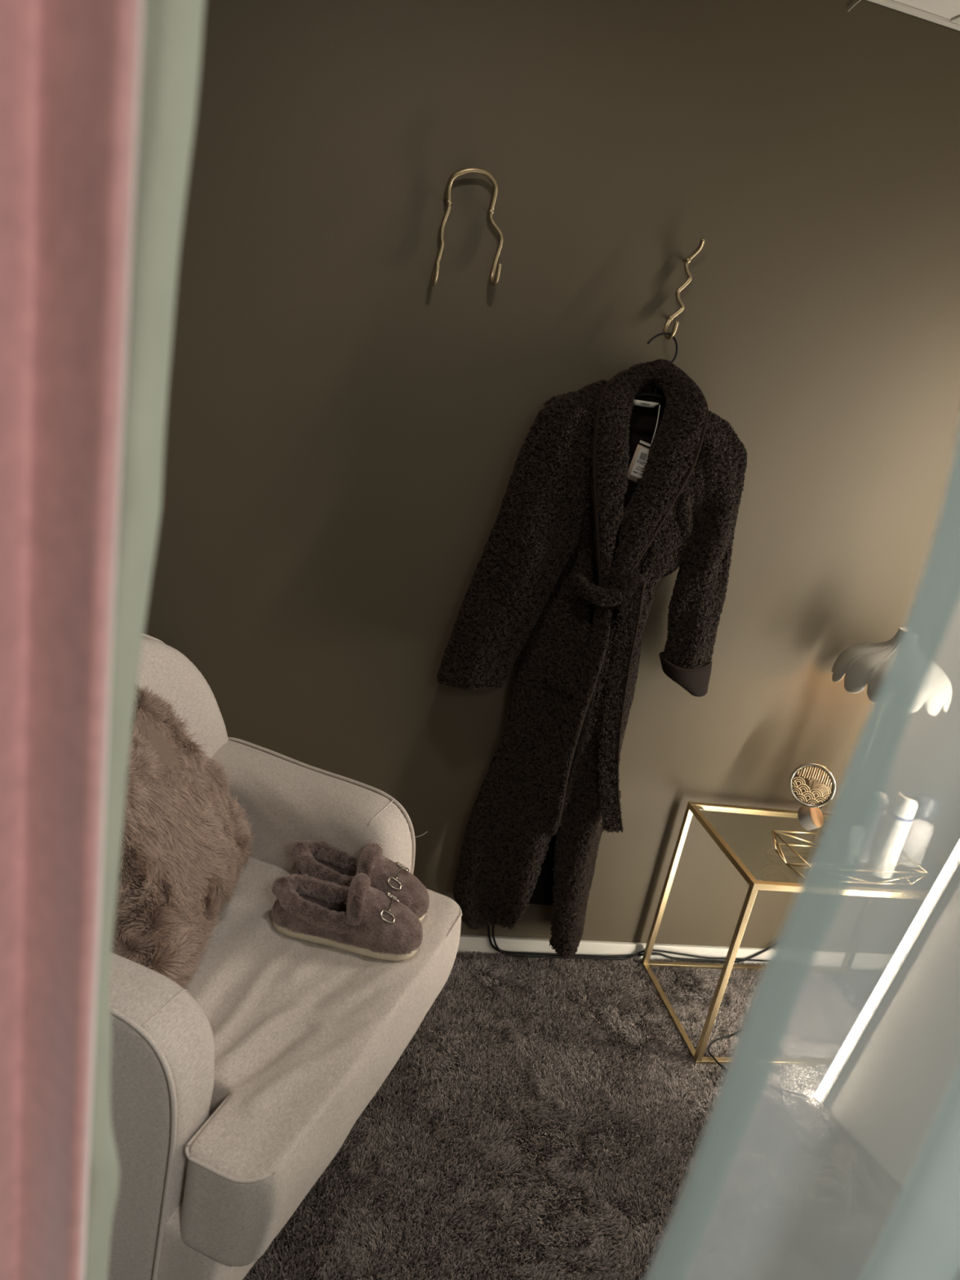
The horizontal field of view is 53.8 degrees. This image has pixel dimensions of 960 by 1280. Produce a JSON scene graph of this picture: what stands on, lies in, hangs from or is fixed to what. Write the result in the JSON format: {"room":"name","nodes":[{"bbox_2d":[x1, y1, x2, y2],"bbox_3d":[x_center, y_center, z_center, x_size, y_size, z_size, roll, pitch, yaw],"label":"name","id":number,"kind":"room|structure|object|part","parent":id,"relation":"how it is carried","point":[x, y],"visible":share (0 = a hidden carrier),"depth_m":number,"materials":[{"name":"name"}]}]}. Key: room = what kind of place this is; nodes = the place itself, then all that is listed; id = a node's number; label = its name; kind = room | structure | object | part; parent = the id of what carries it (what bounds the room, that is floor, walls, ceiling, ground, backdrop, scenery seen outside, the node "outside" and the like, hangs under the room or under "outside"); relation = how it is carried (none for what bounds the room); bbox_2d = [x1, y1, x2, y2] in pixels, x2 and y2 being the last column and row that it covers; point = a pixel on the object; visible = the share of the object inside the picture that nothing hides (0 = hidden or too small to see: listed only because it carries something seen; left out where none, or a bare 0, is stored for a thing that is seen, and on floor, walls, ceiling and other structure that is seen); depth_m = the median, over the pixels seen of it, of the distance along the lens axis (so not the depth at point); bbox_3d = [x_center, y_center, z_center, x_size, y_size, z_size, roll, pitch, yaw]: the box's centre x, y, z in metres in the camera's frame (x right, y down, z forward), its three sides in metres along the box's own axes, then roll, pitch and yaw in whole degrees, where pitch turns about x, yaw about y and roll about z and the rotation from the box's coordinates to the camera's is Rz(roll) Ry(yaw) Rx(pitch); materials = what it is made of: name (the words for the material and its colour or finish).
{"room":"clothing store","nodes":[
{"label":"clothing store","id":0,"kind":"room"},
{"bbox_2d":[242,951,764,1279],"bbox_3d":[0.128,1.567,0.824,3.400,0.060,4.000,7,18,-14],"label":"floor","id":1,"kind":"structure","parent":0,"point":[544,1118],"depth_m":2.12,"materials":[{"name":"grey carpet"}]},
{"bbox_2d":[107,633,462,1279],"bbox_3d":[-0.522,0.562,1.847,0.835,0.950,0.897,17,18,16],"label":"armchair","id":2,"kind":"object","parent":1,"relation":"on","point":[233,1092],"visible":0.56,"depth_m":1.58,"materials":[{"name":"beige fabric"}]},
{"bbox_3d":[-0.698,0.742,1.553,0.553,0.573,0.134,17,18,16],"label":"arm","id":3,"kind":"part","parent":2,"relation":"part of","materials":[{"name":"beige fabric"}]},
{"bbox_3d":[-0.786,0.446,1.909,0.236,0.868,0.878,17,18,16],"label":"backrest","id":4,"kind":"part","parent":2,"relation":"part of","materials":[{"name":"beige fabric"}]},
{"bbox_2d":[111,682,255,989],"bbox_3d":[-0.603,0.319,1.802,0.250,0.440,0.524,11,18,-1],"label":"fur pillow","id":5,"kind":"object","parent":2,"relation":"on","point":[185,846],"visible":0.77,"depth_m":1.68,"materials":[{"name":"brown fur"}]},
{"bbox_3d":[-0.574,0.829,1.925,0.663,0.235,0.850,17,18,16],"label":"seat","id":6,"kind":"part","parent":2,"relation":"part of","materials":[{"name":"beige fabric"}]},
{"bbox_2d":[111,856,461,1266],"bbox_3d":[-0.449,0.685,1.844,0.618,0.201,0.854,17,18,16],"label":"seat cushion","id":7,"kind":"object","parent":2,"relation":"on","point":[306,1033],"depth_m":1.58,"materials":[{"name":"beige fabric"}]},
{"bbox_3d":[-0.453,0.579,2.216,0.553,0.573,0.134,17,18,16],"label":"arm","id":8,"kind":"part","parent":2,"relation":"part of","materials":[{"name":"beige fabric"}]},
{"bbox_2d":[271,872,422,960],"bbox_3d":[-0.262,0.538,1.895,0.303,0.125,0.122,12,18,0],"label":"slipper","id":9,"kind":"object","parent":2,"relation":"on","point":[361,918],"visible":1,"depth_m":1.86,"materials":[{"name":"brown fur"}]},
{"bbox_2d":[289,840,429,920],"bbox_3d":[-0.254,0.500,2.017,0.303,0.125,0.122,14,18,6],"label":"slipper","id":10,"kind":"object","parent":2,"relation":"on","point":[320,860],"visible":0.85,"depth_m":1.99,"materials":[{"name":"brown fur"}]},
{"bbox_2d":[492,924,766,961],"bbox_3d":[0.513,0.865,2.794,1.003,0.187,0.031,7,18,-14],"label":"power cable","id":11,"kind":"object","parent":1,"relation":"on","point":[493,925],"visible":0.82,"depth_m":2.78,"materials":[{"name":"black plastic"}]},
{"bbox_2d":[487,925,773,962],"bbox_3d":[0.478,0.859,2.791,0.958,0.188,0.020,7,18,-14],"label":"power cable","id":12,"kind":"object","parent":1,"relation":"on","point":[493,946],"visible":0.84,"depth_m":2.80,"materials":[{"name":"black plastic"}]},
{"bbox_2d":[706,1030,738,1069],"bbox_3d":[0.701,1.104,2.464,0.188,0.009,0.259,3,19,-24],"label":"cable","id":13,"kind":"object","parent":1,"relation":"on","point":[735,1033],"visible":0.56,"depth_m":2.50,"materials":[{"name":"black plastic"}]},
{"bbox_2d":[640,801,828,1066],"bbox_3d":[0.905,0.818,2.632,0.700,0.550,0.401,7,18,-14],"label":"side table","id":14,"kind":"object","parent":1,"relation":"on","point":[694,808],"visible":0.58,"depth_m":2.57,"materials":[{"name":"gold metal"}]},
{"bbox_3d":[0.539,0.712,2.725,0.016,0.518,0.016,7,18,-14],"label":"leg","id":15,"kind":"part","parent":14,"relation":"part of","materials":[{"name":"gold metal"}]},
{"bbox_3d":[0.524,1.026,2.628,0.016,0.016,0.369,7,18,-14],"label":"rail","id":16,"kind":"part","parent":14,"relation":"part of","materials":[{"name":"gold metal"}]},
{"bbox_3d":[0.816,1.002,2.889,0.700,0.016,0.016,7,18,-14],"label":"rail","id":17,"kind":"part","parent":14,"relation":"part of","materials":[{"name":"gold metal"}]},
{"bbox_3d":[0.890,1.132,2.535,0.700,0.016,0.016,7,18,-14],"label":"rail","id":18,"kind":"part","parent":14,"relation":"part of","materials":[{"name":"gold metal"}]},
{"bbox_3d":[0.627,0.527,2.467,0.016,0.016,0.369,7,18,-14],"label":"rail","id":19,"kind":"part","parent":14,"relation":"part of","materials":[{"name":"gold metal"}]},
{"bbox_3d":[0.613,0.842,2.371,0.016,0.518,0.016,7,18,-14],"label":"leg","id":20,"kind":"part","parent":14,"relation":"part of","materials":[{"name":"gold metal"}]},
{"bbox_3d":[0.919,0.503,2.729,0.700,0.016,0.016,7,18,-14],"label":"rail","id":21,"kind":"part","parent":14,"relation":"part of","materials":[{"name":"gold metal"}]},
{"bbox_3d":[0.994,0.633,2.374,0.700,0.016,0.016,7,18,-14],"label":"rail","id":22,"kind":"part","parent":14,"relation":"part of","materials":[{"name":"gold metal"}]},
{"bbox_2d":[771,830,821,876],"bbox_3d":[0.956,0.567,2.466,0.417,0.034,0.191,7,18,-14],"label":"wire tray","id":23,"kind":"object","parent":14,"relation":"on","point":[774,832],"visible":0.34,"depth_m":2.46,"materials":[{"name":"gold metal"}]},
{"bbox_2d":[788,762,835,830],"bbox_3d":[0.900,0.424,2.587,0.120,0.211,0.116,19,19,22],"label":"decorative ornament","id":24,"kind":"object","parent":14,"relation":"on","point":[812,785],"visible":1,"depth_m":2.54,"materials":[{"name":"gold metal"}]},
{"bbox_3d":[0.889,0.389,2.534,0.105,0.103,0.022,19,19,22],"label":"plate","id":25,"kind":"part","parent":24,"relation":"part of","materials":[{"name":"brown metal"}]},
{"bbox_2d":[831,626,904,702],"bbox_3d":[1.029,0.264,2.493,0.288,0.616,0.288,7,18,-14],"label":"table lamp","id":26,"kind":"object","parent":14,"relation":"on","point":[861,665],"visible":0.34,"depth_m":2.38,"materials":[{"name":"white ceramic"}]},
{"bbox_2d":[143,0,959,948],"bbox_3d":[-0.016,-0.338,2.321,3.600,2.660,0.100,7,18,-14],"label":"wall","id":27,"kind":"structure","parent":0,"point":[346,429],"depth_m":2.19,"materials":[{"name":"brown paint"}]},
{"bbox_2d":[431,167,503,286],"bbox_3d":[-0.015,-0.877,2.034,0.145,0.249,0.067,7,18,-14],"label":"hook","id":28,"kind":"object","parent":27,"relation":"attached to","point":[493,282],"visible":1,"depth_m":2.03,"materials":[{"name":"gold metal"}]},
{"bbox_3d":[-0.084,-0.847,2.023,0.016,0.173,0.055,11,18,-3],"label":"hook arm","id":29,"kind":"part","parent":28,"relation":"part of","materials":[{"name":"gold metal"}]},
{"bbox_3d":[0.030,-0.845,2.047,0.043,0.149,0.053,7,18,-14],"label":"hook arm","id":30,"kind":"part","parent":28,"relation":"part of","materials":[{"name":"gold metal"}]},
{"bbox_2d":[457,934,771,964],"bbox_3d":[-0.244,0.841,2.644,3.400,0.056,0.012,7,18,-14],"label":"baseboard","id":31,"kind":"structure","parent":27,"relation":"attached to","point":[467,943],"depth_m":2.79,"materials":[{"name":"beige paint"}]},
{"bbox_2d":[662,237,705,339],"bbox_3d":[0.463,-0.800,2.157,0.044,0.227,0.075,7,18,-14],"label":"hook","id":32,"kind":"object","parent":27,"relation":"attached to","point":[686,260],"visible":0.98,"depth_m":2.17,"materials":[{"name":"gold metal"}]},
{"bbox_2d":[635,332,677,400],"bbox_3d":[0.407,-0.595,2.187,0.389,0.223,0.029,7,18,-14],"label":"hanger","id":33,"kind":"object","parent":32,"relation":"hanging from","point":[644,393],"visible":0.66,"depth_m":2.19,"materials":[{"name":"black plastic"}]},
{"bbox_2d":[436,358,747,959],"bbox_3d":[0.249,0.112,2.362,0.708,1.582,0.199,7,18,-14],"label":"bathrobe","id":34,"kind":"object","parent":33,"relation":"hanging from","point":[637,490],"visible":1,"depth_m":2.27,"materials":[{"name":"black fabric"}]},
{"bbox_3d":[0.148,0.097,2.376,0.261,1.466,0.112,16,18,15],"label":"panel","id":35,"kind":"part","parent":34,"relation":"part of","materials":[{"name":"black fabric"}]},
{"bbox_3d":[0.249,0.078,2.446,0.456,1.420,0.008,7,18,-14],"label":"panel","id":36,"kind":"part","parent":34,"relation":"part of","materials":[{"name":"black fabric"}]},
{"bbox_3d":[0.365,0.133,2.417,0.256,1.555,0.132,7,18,-14],"label":"panel","id":37,"kind":"part","parent":34,"relation":"part of","materials":[{"name":"black fabric"}]},
{"bbox_2d":[866,0,959,31],"bbox_3d":[0.235,-1.474,1.890,3.400,0.022,0.026,7,18,-14],"label":"trim","id":38,"kind":"structure","parent":27,"relation":"attached to","point":[891,4],"depth_m":2.07,"materials":[{"name":"beige paint"}]},
{"bbox_2d":[892,0,959,24],"bbox_3d":[0.626,-0.842,0.046,3.400,0.101,4.000,7,18,-14],"label":"ceiling","id":39,"kind":"structure","parent":0,"point":[948,9],"depth_m":2.04,"materials":[{"name":"white paint"}]},
{"bbox_3d":[0.587,-0.827,0.190,3.200,0.028,0.180,7,18,-14],"label":"rail","id":40,"kind":"object","parent":39,"relation":"attached to","visible":0},
{"bbox_2d":[0,0,143,1279],"bbox_3d":[-0.779,0.187,0.297,1.296,2.455,0.056,7,18,-14],"label":"velvet curtain","id":41,"kind":"object","parent":40,"relation":"hanging from","point":[70,69],"visible":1,"depth_m":0.35,"materials":[{"name":"pink fabric"}]},
{"bbox_2d":[84,0,204,1279],"bbox_3d":[-0.743,0.177,0.353,1.220,2.455,0.018,7,18,-14],"label":"curtain","id":42,"kind":"object","parent":40,"relation":"hanging from","point":[172,29],"visible":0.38,"depth_m":0.38,"materials":[{"name":"fabric"}]},
{"bbox_2d":[643,428,959,1279],"bbox_3d":[0.876,0.415,0.650,1.759,2.455,0.077,7,18,-14],"label":"sheer curtain","id":43,"kind":"object","parent":40,"relation":"hanging from","point":[828,1148],"visible":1,"depth_m":0.43,"materials":[{"name":"fabric"}]}
]}

